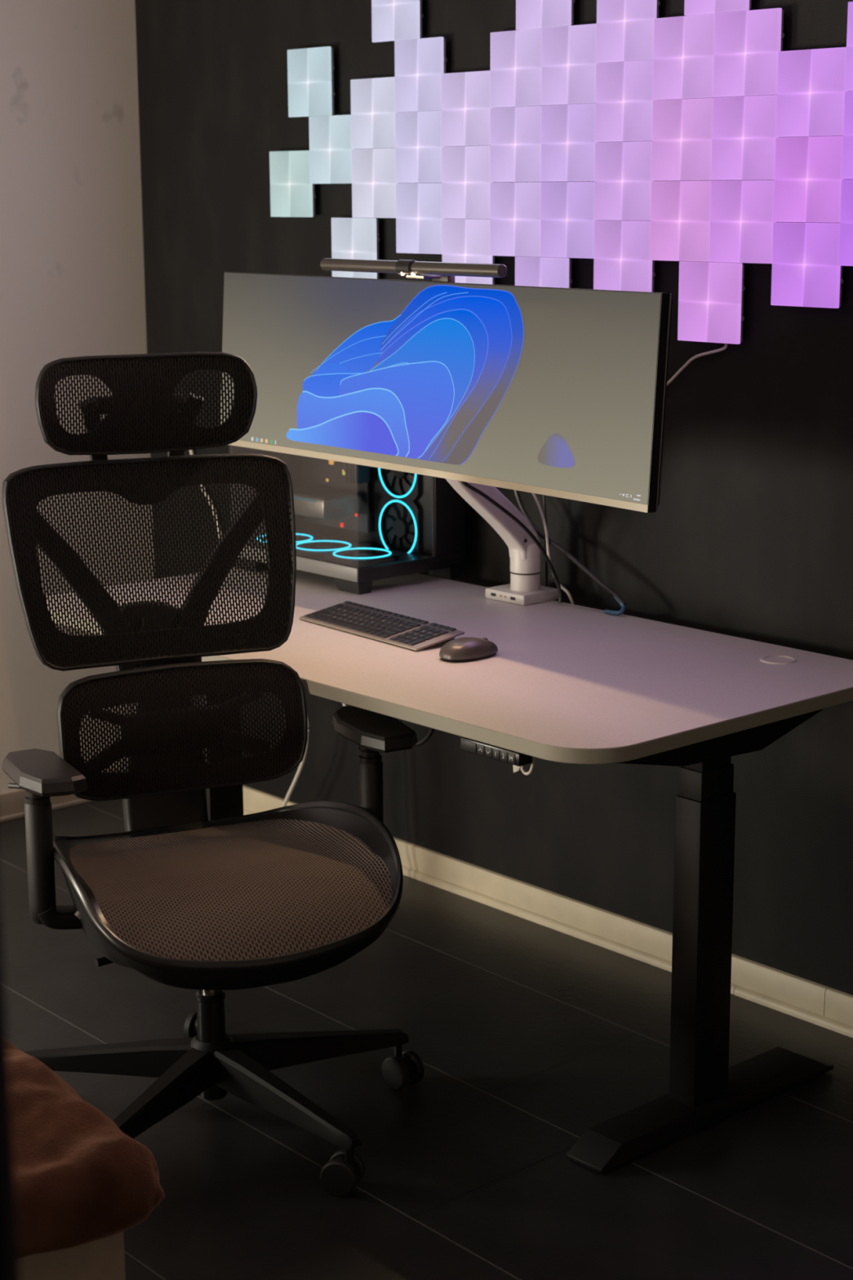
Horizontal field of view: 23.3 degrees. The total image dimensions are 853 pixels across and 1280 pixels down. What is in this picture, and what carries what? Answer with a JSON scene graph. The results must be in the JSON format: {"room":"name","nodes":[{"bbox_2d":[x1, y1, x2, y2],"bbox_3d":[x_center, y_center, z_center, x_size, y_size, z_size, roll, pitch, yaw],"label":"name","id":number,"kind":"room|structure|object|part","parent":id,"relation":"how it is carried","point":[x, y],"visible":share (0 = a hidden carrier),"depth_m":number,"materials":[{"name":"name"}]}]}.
{"room":"home office","nodes":[
{"label":"home office","id":0,"kind":"room"},
{"bbox_2d":[0,0,154,793],"bbox_3d":[-2.777,-0.569,3.617,5.400,2.750,0.100,-11,16,-40],"label":"wall","id":1,"kind":"structure","parent":0,"point":[72,272],"depth_m":5.17,"materials":[{"name":"paint"}]},
{"bbox_2d":[0,767,119,822],"bbox_3d":[-2.729,0.750,3.859,5.370,0.070,0.022,-11,16,-40],"label":"baseboard","id":2,"kind":"structure","parent":1,"relation":"attached to","point":[11,802],"depth_m":5.32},
{"bbox_2d":[0,799,852,1279],"bbox_3d":[-0.807,1.283,1.767,5.600,0.100,6.000,-11,16,-40],"label":"floor","id":3,"kind":"structure","parent":0,"point":[528,1037],"depth_m":3.57,"materials":[{"name":"tile"}]},
{"bbox_2d":[0,909,19,1279],"bbox_3d":[-0.352,0.319,1.010,0.300,2.100,0.045,0,12,0],"label":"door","id":4,"kind":"structure","parent":3,"relation":"on","point":[9,1255],"depth_m":1.00,"materials":[{"name":"black"}]},
{"bbox_2d":[18,1231,125,1279],"bbox_3d":[-1.096,0.835,2.843,0.895,0.320,1.105,-11,16,-40],"label":"storage bench","id":5,"kind":"object","parent":3,"relation":"on","point":[104,1259],"visible":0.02,"depth_m":2.67,"materials":[{"name":"beige wood"}]},
{"bbox_2d":[7,1040,164,1257],"bbox_3d":[-0.982,0.653,2.731,0.949,0.185,0.978,-11,16,-40],"label":"fur throw","id":6,"kind":"object","parent":5,"relation":"on","point":[79,1180],"visible":0.89,"depth_m":2.65,"materials":[{"name":"brown fur"}]},
{"bbox_2d":[1,351,424,1196],"bbox_3d":[-0.342,0.195,3.453,0.737,1.300,0.751,-6,13,-23],"label":"office chair","id":7,"kind":"object","parent":3,"relation":"on","point":[180,897],"visible":0.97,"depth_m":3.53,"materials":[{"name":"black"}]},
{"bbox_3d":[-0.549,0.363,3.360,0.200,0.229,0.052,-6,13,-23],"label":"armrest post","id":8,"kind":"part","parent":7,"relation":"part of","materials":[{"name":"black plastic"}]},
{"bbox_3d":[-0.543,0.424,3.327,0.049,0.054,0.022,-6,13,-23],"label":"bracket lever","id":9,"kind":"part","parent":7,"relation":"part of","materials":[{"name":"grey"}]},
{"bbox_3d":[-0.474,0.506,3.336,0.127,0.019,0.015,-8,15,-32],"label":"tilt lever","id":10,"kind":"part","parent":7,"relation":"part of","materials":[{"name":"black plastic"}]},
{"bbox_3d":[-0.563,0.716,3.587,0.340,0.068,0.054,2,13,10],"label":"leg","id":11,"kind":"part","parent":7,"relation":"part of","materials":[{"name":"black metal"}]},
{"bbox_3d":[-0.500,-0.355,3.611,0.225,0.161,0.059,-6,13,-23],"label":"headrest stem","id":12,"kind":"part","parent":7,"relation":"part of","materials":[{"name":"black plastic"}]},
{"bbox_3d":[-0.487,-0.406,3.569,0.386,0.166,0.045,-6,13,-23],"label":"headrest frame","id":13,"kind":"part","parent":7,"relation":"part of","materials":[{"name":"black plastic"}]},
{"bbox_3d":[-0.475,-0.142,3.602,0.507,0.333,0.118,-6,13,-23],"label":"backrest frame","id":14,"kind":"part","parent":7,"relation":"part of","materials":[{"name":"black plastic"}]},
{"bbox_3d":[-0.468,-0.139,3.587,0.509,0.335,0.110,-6,13,-23],"label":"backrest","id":15,"kind":"part","parent":7,"relation":"part of","materials":[{"name":"black fabric"}]},
{"bbox_3d":[-0.461,0.760,3.382,0.054,0.068,0.340,6,14,27],"label":"leg","id":16,"kind":"part","parent":7,"relation":"part of","materials":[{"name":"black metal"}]},
{"bbox_3d":[-0.421,0.152,3.546,0.428,0.210,0.059,-6,13,-23],"label":"lumbar frame","id":17,"kind":"part","parent":7,"relation":"part of","materials":[{"name":"black fabric"}]},
{"bbox_3d":[-0.337,0.394,3.406,0.480,0.086,0.523,-6,13,-23],"label":"seat","id":18,"kind":"part","parent":7,"relation":"part of","materials":[{"name":"black fabric"}]},
{"bbox_3d":[-0.231,0.752,3.413,0.054,0.068,0.340,-12,17,-43],"label":"leg","id":19,"kind":"part","parent":7,"relation":"part of","materials":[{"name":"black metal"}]},
{"bbox_3d":[-0.188,0.704,3.631,0.341,0.068,0.054,-6,13,-23],"label":"leg","id":20,"kind":"part","parent":7,"relation":"part of","materials":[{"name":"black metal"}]},
{"bbox_3d":[-0.167,0.325,3.524,0.200,0.229,0.052,-6,13,-23],"label":"armrest post","id":21,"kind":"part","parent":7,"relation":"part of","materials":[{"name":"black plastic"}]},
{"bbox_2d":[46,566,852,1173],"bbox_3d":[0.000,0.348,4.048,0.817,0.745,1.652,-11,16,-40],"label":"desk","id":22,"kind":"object","parent":3,"relation":"on","point":[564,682],"visible":0.7,"depth_m":3.53,"materials":[{"name":"beige"}]},
{"bbox_3d":[-0.456,0.308,4.534,0.092,0.548,0.058,-11,16,-40],"label":"leg","id":23,"kind":"part","parent":22,"relation":"part of","materials":[{"name":"black metal"}]},
{"bbox_2d":[281,693,309,807],"bbox_3d":[-0.343,0.156,5.003,0.028,0.713,0.347,-9,15,-34],"label":"power cable","id":24,"kind":"object","parent":22,"relation":"hanging from","point":[301,764],"visible":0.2,"depth_m":4.98,"materials":[{"name":"beige plastic"}]},
{"bbox_2d":[229,444,465,595],"bbox_3d":[-0.179,-0.370,4.553,0.306,0.450,0.450,-11,16,-40],"label":"case","id":25,"kind":"object","parent":22,"relation":"on","point":[366,524],"visible":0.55,"depth_m":4.53,"materials":[{"name":"black"}]},
{"bbox_3d":[-0.359,-0.411,4.682,0.209,0.364,0.010,-11,16,-40],"label":"panel","id":26,"kind":"part","parent":25,"relation":"part of","materials":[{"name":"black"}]},
{"bbox_2d":[328,460,333,464],"bbox_3d":[-0.210,-0.395,4.565,0.003,0.015,0.014,-11,16,-40],"label":"light","id":27,"kind":"object","parent":25,"relation":"attached to","point":[331,462],"depth_m":4.56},
{"bbox_3d":[-0.065,-0.346,4.358,0.205,0.366,0.003,-11,16,-40],"label":"glass","id":28,"kind":"part","parent":25,"relation":"part of","materials":[{"name":"glass"}]},
{"bbox_3d":[0.015,-0.357,4.427,0.006,0.364,0.004,-11,16,-40],"label":"trim","id":29,"kind":"part","parent":25,"relation":"part of","materials":[{"name":"grey metal"}]},
{"bbox_2d":[299,600,464,651],"bbox_3d":[-0.090,-0.030,3.983,0.116,0.024,0.379,-10,16,-37],"label":"keyboard","id":30,"kind":"object","parent":22,"relation":"on","point":[382,625],"visible":1,"depth_m":3.96,"materials":[{"name":"grey plastic"}]},
{"bbox_2d":[413,728,435,746],"bbox_3d":[-0.045,0.124,3.836,0.008,0.152,0.188,-11,16,-40],"label":"loop","id":31,"kind":"object","parent":22,"relation":"hanging from","point":[428,735],"visible":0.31,"depth_m":3.79,"materials":[{"name":"black"}]},
{"bbox_2d":[439,636,497,662],"bbox_3d":[0.078,0.014,3.761,0.120,0.035,0.069,-10,15,-37],"label":"computer mouse","id":32,"kind":"object","parent":22,"relation":"on","point":[464,649],"visible":1,"depth_m":3.73,"materials":[{"name":"grey plastic"}]},
{"bbox_3d":[0.110,0.175,3.279,0.030,0.022,0.137,-11,16,-40],"label":"control panel","id":33,"kind":"part","parent":22,"relation":"part of","materials":[{"name":"black plastic"}]},
{"bbox_2d":[445,478,559,605],"bbox_3d":[0.120,-0.308,4.106,0.142,0.515,0.449,7,14,29],"label":"monitor arm","id":34,"kind":"object","parent":22,"relation":"on","point":[524,588],"visible":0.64,"depth_m":4.23,"materials":[{"name":"white metal"}]},
{"bbox_2d":[220,271,672,512],"bbox_3d":[0.006,-0.485,3.821,0.113,0.354,1.251,-10,16,-38],"label":"monitor","id":35,"kind":"object","parent":34,"relation":"attached to","point":[557,392],"visible":0.99,"depth_m":3.71,"materials":[{"name":"black"}]},
{"bbox_2d":[320,257,506,282],"bbox_3d":[-0.007,-0.655,3.749,0.090,0.068,0.494,-11,16,-40],"label":"light bar","id":36,"kind":"object","parent":35,"relation":"on","point":[443,272],"visible":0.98,"depth_m":3.71,"materials":[{"name":"grey metal"}]},
{"bbox_3d":[0.382,-0.381,3.334,0.003,0.350,0.003,-5,13,-39],"label":"edge trim","id":37,"kind":"part","parent":35,"relation":"part of","materials":[{"name":"black plastic"}]},
{"bbox_3d":[0.118,-0.285,4.125,0.074,0.285,0.351,8,15,32],"label":"arm","id":38,"kind":"part","parent":34,"relation":"part of","materials":[{"name":"white plastic"}]},
{"bbox_2d":[460,480,562,603],"bbox_3d":[0.158,-0.204,4.098,0.308,0.306,0.029,-12,17,-43],"label":"cable","id":39,"kind":"object","parent":34,"relation":"attached to","point":[520,523],"visible":0.83,"depth_m":4.15,"materials":[{"name":"black plastic"}]},
{"bbox_3d":[0.205,-0.153,4.274,0.064,0.101,0.064,-11,16,-40],"label":"post","id":40,"kind":"part","parent":34,"relation":"part of","materials":[{"name":"white plastic"}]},
{"bbox_2d":[542,494,547,586],"bbox_3d":[0.245,-0.224,4.301,0.006,0.350,0.026,-11,16,-40],"label":"lead","id":41,"kind":"object","parent":34,"relation":"hanging from","point":[544,495],"visible":0.38,"depth_m":4.30,"materials":[{"name":"black"}]},
{"bbox_2d":[532,493,574,604],"bbox_3d":[0.242,-0.101,4.253,0.128,0.532,0.034,-2,12,-8],"label":"lead","id":42,"kind":"object","parent":34,"relation":"hanging from","point":[564,588],"visible":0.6,"depth_m":4.23,"materials":[{"name":"beige"}]},
{"bbox_2d":[514,489,626,615],"bbox_3d":[0.285,-0.213,4.200,0.024,0.288,0.330,-10,16,-39],"label":"cable","id":43,"kind":"object","parent":34,"relation":"attached to","point":[540,533],"visible":0.91,"depth_m":4.19,"materials":[{"name":"black plastic"}]},
{"bbox_2d":[512,756,535,775],"bbox_3d":[0.158,0.188,3.254,0.010,0.052,0.054,-11,16,-40],"label":"plug","id":44,"kind":"object","parent":22,"relation":"hanging from","point":[516,769],"visible":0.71,"depth_m":3.26,"materials":[{"name":"beige plastic"}]},
{"bbox_3d":[0.469,0.524,3.519,0.092,0.548,0.058,-11,16,-40],"label":"leg","id":45,"kind":"part","parent":22,"relation":"part of","materials":[{"name":"black metal"}]},
{"bbox_2d":[134,0,852,995],"bbox_3d":[1.238,-0.511,3.248,0.100,2.750,6.000,-11,16,-40],"label":"wall","id":46,"kind":"structure","parent":0,"point":[749,535],"depth_m":4.29,"materials":[{"name":"black paint"}]},
{"bbox_2d":[189,449,222,538],"bbox_3d":[-0.557,-0.155,5.297,0.009,0.801,0.179,-11,16,-40],"label":"lead","id":47,"kind":"object","parent":46,"relation":"attached to","point":[191,451],"visible":0.11,"depth_m":5.24,"materials":[{"name":"beige"}]},
{"bbox_2d":[269,150,315,217],"bbox_3d":[-0.306,-1.058,4.801,0.030,0.149,0.150,-11,16,-40],"label":"light panel","id":48,"kind":"object","parent":46,"relation":"attached to","point":[292,194],"visible":1,"depth_m":4.79,"materials":[{"name":"grey plastic"}]},
{"bbox_2d":[287,46,334,117],"bbox_3d":[-0.258,-1.266,4.699,0.030,0.149,0.150,-11,16,-40],"label":"light panel","id":49,"kind":"object","parent":46,"relation":"attached to","point":[310,71],"visible":1,"depth_m":4.68,"materials":[{"name":"grey plastic"}]},
{"bbox_2d":[308,114,355,183],"bbox_3d":[-0.207,-1.108,4.676,0.030,0.149,0.150,-11,16,-40],"label":"light panel","id":50,"kind":"object","parent":46,"relation":"attached to","point":[330,136],"visible":1,"depth_m":4.67,"materials":[{"name":"grey plastic"}]},
{"bbox_2d":[331,217,379,279],"bbox_3d":[-0.156,-0.877,4.669,0.030,0.149,0.150,-11,16,-40],"label":"light panel","id":51,"kind":"object","parent":46,"relation":"attached to","point":[357,238],"visible":0.56,"depth_m":4.65,"materials":[{"name":"grey plastic"}]},
{"bbox_2d":[350,76,399,148],"bbox_3d":[-0.107,-1.158,4.551,0.030,0.149,0.150,-11,16,-40],"label":"light panel","id":52,"kind":"object","parent":46,"relation":"attached to","point":[373,112],"visible":1,"depth_m":4.54,"materials":[{"name":"grey plastic"}]},
{"bbox_2d":[351,147,400,217],"bbox_3d":[-0.107,-1.012,4.582,0.030,0.149,0.150,-11,16,-40],"label":"light panel","id":53,"kind":"object","parent":46,"relation":"attached to","point":[374,183],"visible":1,"depth_m":4.57,"materials":[{"name":"grey plastic"}]},
{"bbox_2d":[371,0,422,42],"bbox_3d":[-0.059,-1.366,4.448,0.030,0.149,0.150,-11,16,-40],"label":"light panel","id":54,"kind":"object","parent":46,"relation":"attached to","point":[391,20],"visible":1,"depth_m":4.44,"materials":[{"name":"grey plastic"}]},
{"bbox_2d":[395,182,442,253],"bbox_3d":[-0.006,-0.915,4.489,0.030,0.149,0.150,-11,16,-40],"label":"light panel","id":55,"kind":"object","parent":46,"relation":"attached to","point":[419,218],"visible":1,"depth_m":4.48,"materials":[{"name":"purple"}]},
{"bbox_2d":[395,110,446,182],"bbox_3d":[-0.007,-1.062,4.457,0.030,0.149,0.150,-11,16,-40],"label":"light panel","id":56,"kind":"object","parent":46,"relation":"attached to","point":[418,135],"visible":1,"depth_m":4.45,"materials":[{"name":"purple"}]},
{"bbox_2d":[394,36,447,111],"bbox_3d":[-0.008,-1.208,4.425,0.030,0.149,0.150,-11,16,-40],"label":"light panel","id":57,"kind":"object","parent":46,"relation":"attached to","point":[420,63],"visible":1,"depth_m":4.41,"materials":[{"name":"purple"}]},
{"bbox_2d":[441,70,490,146],"bbox_3d":[0.092,-1.111,4.331,0.030,0.149,0.150,-11,16,-40],"label":"light panel","id":58,"kind":"object","parent":46,"relation":"attached to","point":[465,95],"visible":1,"depth_m":4.32,"materials":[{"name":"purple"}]},
{"bbox_2d":[441,218,494,284],"bbox_3d":[0.094,-0.818,4.395,0.030,0.149,0.150,-11,16,-40],"label":"light panel","id":59,"kind":"object","parent":46,"relation":"attached to","point":[463,240],"visible":0.57,"depth_m":4.38,"materials":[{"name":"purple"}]},
{"bbox_2d":[441,145,494,218],"bbox_3d":[0.093,-0.965,4.363,0.030,0.149,0.150,-11,16,-40],"label":"light panel","id":60,"kind":"object","parent":46,"relation":"attached to","point":[466,182],"visible":1,"depth_m":4.35,"materials":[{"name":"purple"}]},
{"bbox_2d":[243,808,737,994],"bbox_3d":[-0.051,0.543,4.863,0.011,0.017,2.005,-11,16,-40],"label":"trim","id":61,"kind":"structure","parent":46,"relation":"attached to","point":[664,964],"depth_m":4.53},
{"bbox_2d":[489,182,541,257],"bbox_3d":[0.193,-0.868,4.270,0.030,0.149,0.150,-11,16,-40],"label":"light panel","id":62,"kind":"object","parent":46,"relation":"attached to","point":[515,207],"visible":1,"depth_m":4.26,"materials":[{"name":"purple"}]},
{"bbox_2d":[490,106,541,182],"bbox_3d":[0.192,-1.015,4.238,0.030,0.149,0.150,-11,16,-40],"label":"light panel","id":63,"kind":"object","parent":46,"relation":"attached to","point":[515,131],"visible":1,"depth_m":4.23,"materials":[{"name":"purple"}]},
{"bbox_2d":[490,28,542,107],"bbox_3d":[0.192,-1.161,4.206,0.030,0.149,0.150,-11,16,-40],"label":"light panel","id":64,"kind":"object","parent":46,"relation":"attached to","point":[516,55],"visible":1,"depth_m":4.19,"materials":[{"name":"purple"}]},
{"bbox_2d":[515,256,572,288],"bbox_3d":[0.244,-0.710,4.247,0.030,0.149,0.150,-11,16,-40],"label":"light panel","id":65,"kind":"object","parent":46,"relation":"attached to","point":[545,272],"visible":0.52,"depth_m":4.22,"materials":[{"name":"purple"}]},
{"bbox_2d":[515,0,574,30],"bbox_3d":[0.241,-1.296,4.119,0.030,0.149,0.150,-11,16,-40],"label":"light panel","id":66,"kind":"object","parent":46,"relation":"attached to","point":[530,14],"visible":1,"depth_m":4.12,"materials":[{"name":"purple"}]},
{"bbox_2d":[242,785,852,1026],"bbox_3d":[1.208,0.806,3.493,0.012,0.073,5.788,-11,16,-40],"label":"baseboard","id":67,"kind":"structure","parent":46,"relation":"attached to","point":[771,982],"depth_m":4.42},
{"bbox_2d":[540,182,595,258],"bbox_3d":[0.293,-0.845,4.160,0.030,0.149,0.150,-11,16,-40],"label":"light panel","id":68,"kind":"object","parent":46,"relation":"attached to","point":[567,208],"visible":1,"depth_m":4.15,"materials":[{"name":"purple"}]},
{"bbox_2d":[541,102,599,182],"bbox_3d":[0.292,-0.992,4.128,0.030,0.149,0.150,-11,16,-40],"label":"light panel","id":69,"kind":"object","parent":46,"relation":"attached to","point":[568,142],"visible":1,"depth_m":4.12,"materials":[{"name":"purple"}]},
{"bbox_2d":[541,23,599,105],"bbox_3d":[0.291,-1.138,4.096,0.030,0.149,0.150,-11,16,-40],"label":"light panel","id":70,"kind":"object","parent":46,"relation":"attached to","point":[569,63],"visible":1,"depth_m":4.08,"materials":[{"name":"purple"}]},
{"bbox_2d":[593,220,655,292],"bbox_3d":[0.393,-0.748,4.067,0.030,0.149,0.150,-11,16,-40],"label":"light panel","id":71,"kind":"object","parent":46,"relation":"attached to","point":[622,248],"visible":0.8,"depth_m":4.05,"materials":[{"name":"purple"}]},
{"bbox_2d":[595,59,653,142],"bbox_3d":[0.392,-1.041,4.003,0.030,0.149,0.150,-11,16,-40],"label":"light panel","id":72,"kind":"object","parent":46,"relation":"attached to","point":[624,90],"visible":1,"depth_m":3.99,"materials":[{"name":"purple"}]},
{"bbox_2d":[594,141,656,220],"bbox_3d":[0.392,-0.895,4.035,0.030,0.149,0.150,-11,16,-40],"label":"light panel","id":73,"kind":"object","parent":46,"relation":"attached to","point":[623,170],"visible":1,"depth_m":4.02,"materials":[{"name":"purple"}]},
{"bbox_2d":[595,0,660,62],"bbox_3d":[0.391,-1.188,3.971,0.030,0.149,0.150,-11,16,-40],"label":"light panel","id":74,"kind":"object","parent":46,"relation":"attached to","point":[624,28],"visible":1,"depth_m":3.96,"materials":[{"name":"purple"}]},
{"bbox_2d":[649,180,711,262],"bbox_3d":[0.493,-0.798,3.941,0.030,0.149,0.150,-11,16,-40],"label":"light panel","id":75,"kind":"object","parent":46,"relation":"attached to","point":[680,211],"visible":1,"depth_m":3.93,"materials":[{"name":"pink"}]},
{"bbox_2d":[651,97,713,180],"bbox_3d":[0.492,-0.945,3.909,0.030,0.149,0.150,-11,16,-40],"label":"light panel","id":76,"kind":"object","parent":46,"relation":"attached to","point":[682,129],"visible":1,"depth_m":3.90,"materials":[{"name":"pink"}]},
{"bbox_2d":[653,13,715,100],"bbox_3d":[0.491,-1.091,3.877,0.030,0.149,0.150,-11,16,-40],"label":"light panel","id":77,"kind":"object","parent":46,"relation":"attached to","point":[683,66],"visible":1,"depth_m":3.87,"materials":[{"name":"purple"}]},
{"bbox_2d":[677,261,745,344],"bbox_3d":[0.543,-0.640,3.918,0.030,0.149,0.150,-11,16,-40],"label":"light panel","id":78,"kind":"object","parent":46,"relation":"attached to","point":[711,294],"visible":1,"depth_m":3.90,"materials":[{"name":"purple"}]},
{"bbox_2d":[666,343,727,385],"bbox_3d":[0.472,-0.532,4.025,0.284,0.128,0.018,12,17,43],"label":"cable","id":79,"kind":"object","parent":78,"relation":"attached to","point":[725,347],"visible":0.58,"depth_m":3.98,"materials":[{"name":"beige plastic"}]},
{"bbox_2d":[684,0,751,15],"bbox_3d":[0.540,-1.226,3.791,0.030,0.149,0.150,-11,16,-40],"label":"light panel","id":80,"kind":"object","parent":46,"relation":"attached to","point":[691,7],"visible":1,"depth_m":3.80,"materials":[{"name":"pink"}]},
{"bbox_2d":[709,180,774,263],"bbox_3d":[0.592,-0.775,3.832,0.030,0.149,0.150,-11,16,-40],"label":"light panel","id":81,"kind":"object","parent":46,"relation":"attached to","point":[742,211],"visible":1,"depth_m":3.82,"materials":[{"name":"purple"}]},
{"bbox_2d":[711,94,778,180],"bbox_3d":[0.592,-0.921,3.800,0.030,0.149,0.150,-11,16,-40],"label":"light panel","id":82,"kind":"object","parent":46,"relation":"attached to","point":[744,127],"visible":1,"depth_m":3.79,"materials":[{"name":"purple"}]},
{"bbox_2d":[713,8,784,97],"bbox_3d":[0.591,-1.068,3.768,0.030,0.149,0.150,-11,16,-40],"label":"light panel","id":83,"kind":"object","parent":46,"relation":"attached to","point":[748,44],"visible":1,"depth_m":3.75,"materials":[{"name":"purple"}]},
{"bbox_2d":[733,985,852,1037],"bbox_3d":[1.871,0.992,2.754,0.011,0.017,3.768,-11,16,-40],"label":"trim","id":84,"kind":"structure","parent":46,"relation":"attached to","point":[784,1007],"depth_m":4.02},
{"bbox_2d":[770,222,843,308],"bbox_3d":[0.693,-0.678,3.738,0.030,0.149,0.150,-11,16,-40],"label":"light panel","id":85,"kind":"object","parent":46,"relation":"attached to","point":[806,272],"visible":1,"depth_m":3.73,"materials":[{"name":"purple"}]},
{"bbox_2d":[773,135,845,222],"bbox_3d":[0.692,-0.825,3.706,0.030,0.149,0.150,-11,16,-40],"label":"light panel","id":86,"kind":"object","parent":46,"relation":"attached to","point":[808,171],"visible":1,"depth_m":3.69,"materials":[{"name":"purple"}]},
{"bbox_2d":[776,47,846,137],"bbox_3d":[0.691,-0.971,3.674,0.030,0.149,0.150,-11,16,-40],"label":"light panel","id":87,"kind":"object","parent":46,"relation":"attached to","point":[811,84],"visible":1,"depth_m":3.66,"materials":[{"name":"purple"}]},
{"bbox_2d":[838,179,852,266],"bbox_3d":[0.792,-0.728,3.613,0.030,0.149,0.150,-11,16,-40],"label":"light panel","id":88,"kind":"object","parent":46,"relation":"attached to","point":[846,242],"visible":1,"depth_m":3.65,"materials":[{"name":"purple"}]},
{"bbox_2d":[841,91,852,178],"bbox_3d":[0.791,-0.875,3.581,0.030,0.149,0.150,-11,16,-40],"label":"light panel","id":89,"kind":"object","parent":46,"relation":"attached to","point":[847,153],"visible":1,"depth_m":3.62,"materials":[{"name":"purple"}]},
{"bbox_2d":[844,1,852,91],"bbox_3d":[0.790,-1.021,3.549,0.030,0.149,0.150,-11,16,-40],"label":"light panel","id":90,"kind":"object","parent":46,"relation":"attached to","point":[849,63],"visible":1,"depth_m":3.59,"materials":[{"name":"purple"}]}
]}

